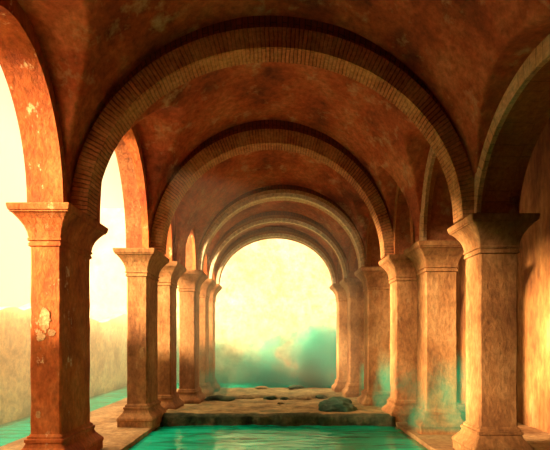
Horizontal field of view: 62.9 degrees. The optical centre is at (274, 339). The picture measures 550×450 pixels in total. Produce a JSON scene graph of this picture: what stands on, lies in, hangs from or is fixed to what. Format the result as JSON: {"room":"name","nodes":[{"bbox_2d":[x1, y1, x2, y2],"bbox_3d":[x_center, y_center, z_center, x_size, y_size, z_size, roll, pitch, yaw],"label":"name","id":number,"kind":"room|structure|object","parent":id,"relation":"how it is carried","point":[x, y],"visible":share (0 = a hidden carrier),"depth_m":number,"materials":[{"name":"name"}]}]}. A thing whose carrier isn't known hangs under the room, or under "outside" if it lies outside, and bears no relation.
{"room":"spa","nodes":[
{"label":"spa","id":0,"kind":"room"},
{"bbox_2d":[0,303,126,424],"bbox_3d":[-6.375,0.737,8.500,0.350,3.636,22.200,0,0,0],"label":"wall","id":1,"kind":"structure","parent":0,"point":[108,336],"depth_m":11.32,"materials":[{"name":"paint"}]},
{"bbox_2d":[0,386,126,446],"bbox_3d":[-5.375,2.283,8.500,1.650,0.745,22.200,0,0,0],"label":"water","id":2,"kind":"object","parent":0,"point":[12,431],"visible":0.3,"depth_m":10.44,"materials":[{"name":"green liquid"}]},
{"bbox_2d":[0,389,178,449],"bbox_3d":[-3.515,2.208,6.900,2.069,0.894,19.000,0,0,0],"label":"floor","id":3,"kind":"structure","parent":0,"point":[104,418],"depth_m":8.70,"materials":[{"name":"stone"}]},
{"bbox_2d":[5,202,107,449],"bbox_3d":[-3.185,-0.030,6.740,0.860,3.630,1.430,0,0,0],"label":"stone pillar","id":4,"kind":"structure","parent":3,"relation":"on","point":[62,237],"depth_m":6.24,"materials":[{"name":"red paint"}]},
{"bbox_2d":[95,125,150,247],"bbox_3d":[-2.950,-3.420,8.192,0.485,3.150,2.974,0,0,7],"label":"arch","id":5,"kind":"object","parent":4,"relation":"on","point":[128,151],"visible":0.27,"depth_m":9.05,"materials":[{"name":"paint"}]},
{"bbox_2d":[70,16,473,223],"bbox_3d":[0.056,-3.365,6.830,6.150,3.040,0.360,0,0,-3],"label":"arch","id":6,"kind":"object","parent":4,"relation":"on","point":[251,39],"visible":0.96,"depth_m":6.71,"materials":[{"name":"brick"}]},
{"bbox_2d":[113,248,169,428],"bbox_3d":[-2.830,-0.030,9.645,0.850,3.630,1.280,0,0,0],"label":"stone pillar","id":7,"kind":"structure","parent":3,"relation":"on","point":[143,408],"depth_m":9.22,"materials":[{"name":"brown stone"}]},
{"bbox_2d":[165,213,174,260],"bbox_3d":[-2.729,-3.420,10.360,0.480,3.150,1.471,0,0,5],"label":"arch","id":8,"kind":"object","parent":7,"relation":"on","point":[171,234],"visible":0.08,"depth_m":10.74,"materials":[{"name":"paint"}]},
{"bbox_2d":[151,120,393,258],"bbox_3d":[0.027,-3.315,9.825,5.409,2.940,0.358,0,0,-6],"label":"arch","id":9,"kind":"object","parent":7,"relation":"on","point":[258,135],"visible":0.97,"depth_m":9.70,"materials":[{"name":"brick"}]},
{"bbox_2d":[157,261,186,409],"bbox_3d":[-2.700,-0.030,11.075,0.850,3.630,1.080,0,0,0],"label":"stone pillar","id":10,"kind":"structure","parent":3,"relation":"on","point":[169,275],"depth_m":10.75,"materials":[{"name":"brown stone"}]},
{"bbox_2d":[175,223,197,269],"bbox_3d":[-2.430,-3.420,11.726,0.480,3.150,1.463,0,0,16],"label":"arch","id":11,"kind":"object","parent":10,"relation":"on","point":[190,254],"visible":0.12,"depth_m":11.96,"materials":[{"name":"paint"}]},
{"bbox_2d":[177,270,207,403],"bbox_3d":[-2.350,-0.030,12.375,0.850,3.630,1.180,0,0,0],"label":"stone pillar","id":12,"kind":"structure","parent":3,"relation":"on","point":[190,282],"depth_m":12.00,"materials":[{"name":"brown stone"}]},
{"bbox_2d":[203,253,207,274],"bbox_3d":[-2.316,-3.420,13.188,0.507,3.150,1.625,0,0,0],"label":"arch","id":13,"kind":"object","parent":12,"relation":"on","point":[205,261],"visible":0.04,"depth_m":13.67,"materials":[{"name":"paint"}]},
{"bbox_2d":[197,185,364,270],"bbox_3d":[0.115,-2.995,12.005,4.656,2.300,0.408,0,0,6],"label":"arch","id":14,"kind":"object","parent":12,"relation":"on","point":[295,193],"visible":0.93,"depth_m":11.89,"materials":[{"name":"brick"}]},
{"bbox_2d":[199,278,215,396],"bbox_3d":[-2.310,-0.030,14.000,0.850,3.630,1.030,0,0,0],"label":"stone pillar","id":15,"kind":"structure","parent":3,"relation":"on","point":[207,286],"depth_m":13.70,"materials":[{"name":"brown stone"}]},
{"bbox_2d":[207,211,347,278],"bbox_3d":[0.079,-2.915,13.845,4.447,2.140,0.390,0,0,1],"label":"arch","id":16,"kind":"object","parent":15,"relation":"on","point":[271,217],"visible":0.89,"depth_m":13.71,"materials":[{"name":"brick"}]},
{"bbox_2d":[209,284,221,391],"bbox_3d":[-2.260,-0.030,15.200,0.850,3.630,0.930,0,0,0],"label":"stone pillar","id":17,"kind":"structure","parent":3,"relation":"on","point":[217,287],"depth_m":14.95,"materials":[{"name":"brown stone"}]},
{"bbox_2d":[215,227,336,283],"bbox_3d":[0.025,-2.835,15.150,4.234,1.980,0.450,0,0,1],"label":"arch","id":18,"kind":"object","parent":17,"relation":"on","point":[268,232],"visible":0.94,"depth_m":14.98,"materials":[{"name":"brick"}]},
{"bbox_3d":[-3.230,-0.030,3.500,0.890,3.630,1.430,0,0,0],"label":"stone pillar","id":19,"kind":"structure","parent":3,"relation":"on","visible":0},
{"bbox_2d":[0,0,69,202],"bbox_3d":[-3.198,-3.420,5.120,0.528,3.150,3.240,0,0,0],"label":"arch","id":20,"kind":"object","parent":19,"relation":"on","point":[23,64],"visible":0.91,"depth_m":5.94,"materials":[{"name":"paint"}]},
{"bbox_2d":[90,208,336,382],"bbox_3d":[0.000,-1.595,19.800,18.000,8.300,0.400,0,0,0],"label":"sky","id":21,"kind":"structure","parent":0,"point":[276,309],"depth_m":19.60,"materials":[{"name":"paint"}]},
{"bbox_2d":[177,383,333,388],"bbox_3d":[2.225,2.253,18.100,13.550,0.804,3.000,0,0,0],"label":"water","id":22,"kind":"object","parent":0,"point":[223,385],"visible":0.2,"depth_m":18.35,"materials":[{"name":"teal liquid"}]},
{"bbox_2d":[174,150,369,264],"bbox_3d":[0.022,-3.352,10.840,5.501,3.023,2.762,0,0,0],"label":"ceiling","id":23,"kind":"structure","parent":0,"point":[238,175],"depth_m":11.18,"materials":[{"name":"paint"}]},
{"bbox_2d":[215,224,337,271],"bbox_3d":[0.080,-2.951,14.460,4.596,2.221,1.421,0,0,0],"label":"ceiling","id":24,"kind":"structure","parent":0,"point":[323,243],"depth_m":14.89,"materials":[{"name":"paint"}]},
{"bbox_2d":[207,201,350,264],"bbox_3d":[0.140,-3.033,12.807,4.816,2.387,2.221,0,0,0],"label":"ceiling","id":25,"kind":"structure","parent":0,"point":[309,211],"depth_m":13.39,"materials":[{"name":"paint"}]},
{"bbox_2d":[17,0,549,242],"bbox_3d":[-0.082,-3.400,6.602,6.648,3.126,7.004,0,0,0],"label":"ceiling","id":26,"kind":"structure","parent":0,"point":[467,53],"depth_m":6.47,"materials":[{"name":"paint"}]},
{"bbox_2d":[396,402,549,449],"bbox_3d":[3.893,2.208,6.500,2.615,0.894,18.200,0,0,0],"label":"floor","id":27,"kind":"structure","parent":0,"point":[538,439],"depth_m":8.16,"materials":[{"name":"stone"}]},
{"bbox_2d":[329,283,346,391],"bbox_3d":[2.380,-0.030,15.150,0.990,3.630,0.930,0,0,0],"label":"stone pillar","id":28,"kind":"structure","parent":27,"relation":"on","point":[337,289],"depth_m":14.90,"materials":[{"name":"brown stone"}]},
{"bbox_2d":[337,261,342,282],"bbox_3d":[2.431,-3.420,14.500,0.630,3.150,1.379,0,0,-7],"label":"arch","id":29,"kind":"object","parent":28,"relation":"on","point":[339,271],"visible":0.05,"depth_m":14.88,"materials":[{"name":"paint"}]},
{"bbox_2d":[339,278,363,396],"bbox_3d":[2.550,-0.030,13.850,1.010,3.630,0.930,0,0,0],"label":"stone pillar","id":30,"kind":"structure","parent":27,"relation":"on","point":[353,287],"depth_m":13.60,"materials":[{"name":"brown stone"}]},
{"bbox_2d":[348,240,357,277],"bbox_3d":[2.595,-3.420,12.827,0.650,3.150,2.083,0,0,-3],"label":"arch","id":31,"kind":"object","parent":30,"relation":"on","point":[352,261],"visible":0.09,"depth_m":13.53,"materials":[{"name":"paint"}]},
{"bbox_2d":[354,267,389,406],"bbox_3d":[2.680,-0.030,11.805,1.030,3.630,0.980,0,0,0],"label":"stone pillar","id":32,"kind":"structure","parent":27,"relation":"on","point":[376,286],"depth_m":11.53,"materials":[{"name":"brown stone"}]},
{"bbox_2d":[378,254,416,422],"bbox_3d":[2.960,-0.030,10.155,1.030,3.630,0.980,0,0,0],"label":"stone pillar","id":33,"kind":"structure","parent":27,"relation":"on","point":[400,269],"depth_m":9.88,"materials":[{"name":"brown stone"}]},
{"bbox_2d":[365,213,381,266],"bbox_3d":[2.773,-3.420,10.980,0.660,3.150,1.774,0,0,-10],"label":"arch","id":34,"kind":"object","parent":33,"relation":"on","point":[372,253],"visible":0.1,"depth_m":11.49,"materials":[{"name":"paint"}]},
{"bbox_2d":[393,185,414,253],"bbox_3d":[3.020,-3.420,9.495,0.660,3.150,1.431,0,0,-9],"label":"arch","id":35,"kind":"object","parent":33,"relation":"on","point":[403,226],"visible":0.16,"depth_m":9.84,"materials":[{"name":"paint"}]},
{"bbox_2d":[403,241,464,434],"bbox_3d":[3.170,-0.030,8.835,1.030,3.630,0.980,0,0,0],"label":"stone pillar","id":36,"kind":"structure","parent":27,"relation":"on","point":[436,263],"depth_m":8.56,"materials":[{"name":"brown stone"}]},
{"bbox_2d":[447,213,539,449],"bbox_3d":[3.360,-0.030,7.010,1.000,3.630,0.950,0,0,0],"label":"stone pillar","id":37,"kind":"structure","parent":27,"relation":"on","point":[490,242],"depth_m":6.75,"materials":[{"name":"brown stone"}]},
{"bbox_2d":[419,147,456,240],"bbox_3d":[3.217,-3.420,7.920,0.675,3.150,1.902,0,0,-6],"label":"arch","id":38,"kind":"object","parent":37,"relation":"on","point":[436,215],"visible":0.2,"depth_m":8.50,"materials":[{"name":"paint"}]},
{"bbox_2d":[457,118,549,432],"bbox_3d":[5.350,-1.520,6.500,0.300,6.950,18.200,0,0,0],"label":"wall","id":39,"kind":"structure","parent":0,"point":[533,259],"depth_m":9.05,"materials":[{"name":"paint"}]},
{"bbox_3d":[0.000,2.805,8.500,18.000,0.300,22.200,0,0,0],"label":"floor","id":40,"kind":"structure","parent":0,"visible":0},
{"bbox_2d":[127,424,427,449],"bbox_3d":[0.050,2.253,3.750,5.100,0.804,12.700,0,0,0],"label":"pool water","id":41,"kind":"object","parent":40,"relation":"on","point":[204,437],"visible":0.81,"depth_m":8.48,"materials":[{"name":"teal liquid"}]},
{"bbox_2d":[160,387,395,426],"bbox_3d":[0.050,2.102,13.044,5.100,1.007,6.911,0,0,0],"label":"rock ledge","id":42,"kind":"object","parent":40,"relation":"on","point":[257,411],"visible":0.49,"depth_m":9.86,"materials":[{"name":"brown stone"}]},
{"bbox_2d":[204,395,235,400],"bbox_3d":[-1.542,1.627,12.619,0.890,0.181,0.603,0,0,0],"label":"rubble stone","id":43,"kind":"object","parent":42,"relation":"on","point":[215,397],"visible":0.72,"depth_m":12.44,"materials":[{"name":"grey stone"}]},
{"bbox_2d":[217,388,341,399],"bbox_3d":[0.100,1.689,14.514,3.700,0.192,3.871,0,0,0],"label":"rock shelf","id":44,"kind":"object","parent":42,"relation":"on","point":[238,393],"visible":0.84,"depth_m":14.10,"materials":[{"name":"stone"}]},
{"bbox_2d":[255,386,268,388],"bbox_3d":[-0.458,1.643,15.700,0.536,0.102,0.329,0,0,0],"label":"rubble stone","id":45,"kind":"object","parent":44,"relation":"on","point":[257,387],"visible":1,"depth_m":15.57,"materials":[{"name":"brown stone"}]},
{"bbox_2d":[263,396,276,399],"bbox_3d":[-0.146,1.648,12.860,0.394,0.110,0.290,0,0,18],"label":"rubble stone","id":46,"kind":"object","parent":44,"relation":"on","point":[266,397],"visible":0.94,"depth_m":12.76,"materials":[{"name":"stone"}]},
{"bbox_2d":[287,385,304,388],"bbox_3d":[0.733,1.642,15.887,0.509,0.111,0.495,0,0,32],"label":"rubble stone","id":47,"kind":"object","parent":44,"relation":"on","point":[292,386],"visible":1,"depth_m":15.75,"materials":[{"name":"grey stone"}]},
{"bbox_2d":[316,395,326,398],"bbox_3d":[1.348,1.646,13.099,0.332,0.111,0.233,0,0,0],"label":"rubble stone","id":48,"kind":"object","parent":44,"relation":"on","point":[317,396],"visible":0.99,"depth_m":13.03,"materials":[{"name":"stone"}]},
{"bbox_2d":[296,396,310,399],"bbox_3d":[0.803,1.651,12.797,0.452,0.097,0.315,0,0,0],"label":"rubble stone","id":49,"kind":"object","parent":42,"relation":"on","point":[302,397],"visible":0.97,"depth_m":12.69,"materials":[{"name":"brown stone"}]},
{"bbox_2d":[318,397,357,411],"bbox_3d":[1.483,1.503,10.594,0.932,0.325,0.637,0,0,0],"label":"boulder","id":50,"kind":"object","parent":42,"relation":"on","point":[333,404],"visible":0.9,"depth_m":10.37,"materials":[{"name":"stone"}]},
{"bbox_3d":[3.400,-0.030,3.375,0.990,3.630,0.980,0,0,0],"label":"stone pillar","id":51,"kind":"structure","parent":0,"visible":0},
{"bbox_2d":[474,34,549,212],"bbox_3d":[3.356,-3.420,5.192,0.696,3.150,3.635,0,0,0],"label":"arch","id":52,"kind":"object","parent":51,"relation":"on","point":[522,113],"visible":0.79,"depth_m":6.26,"materials":[{"name":"paint"}]}
]}

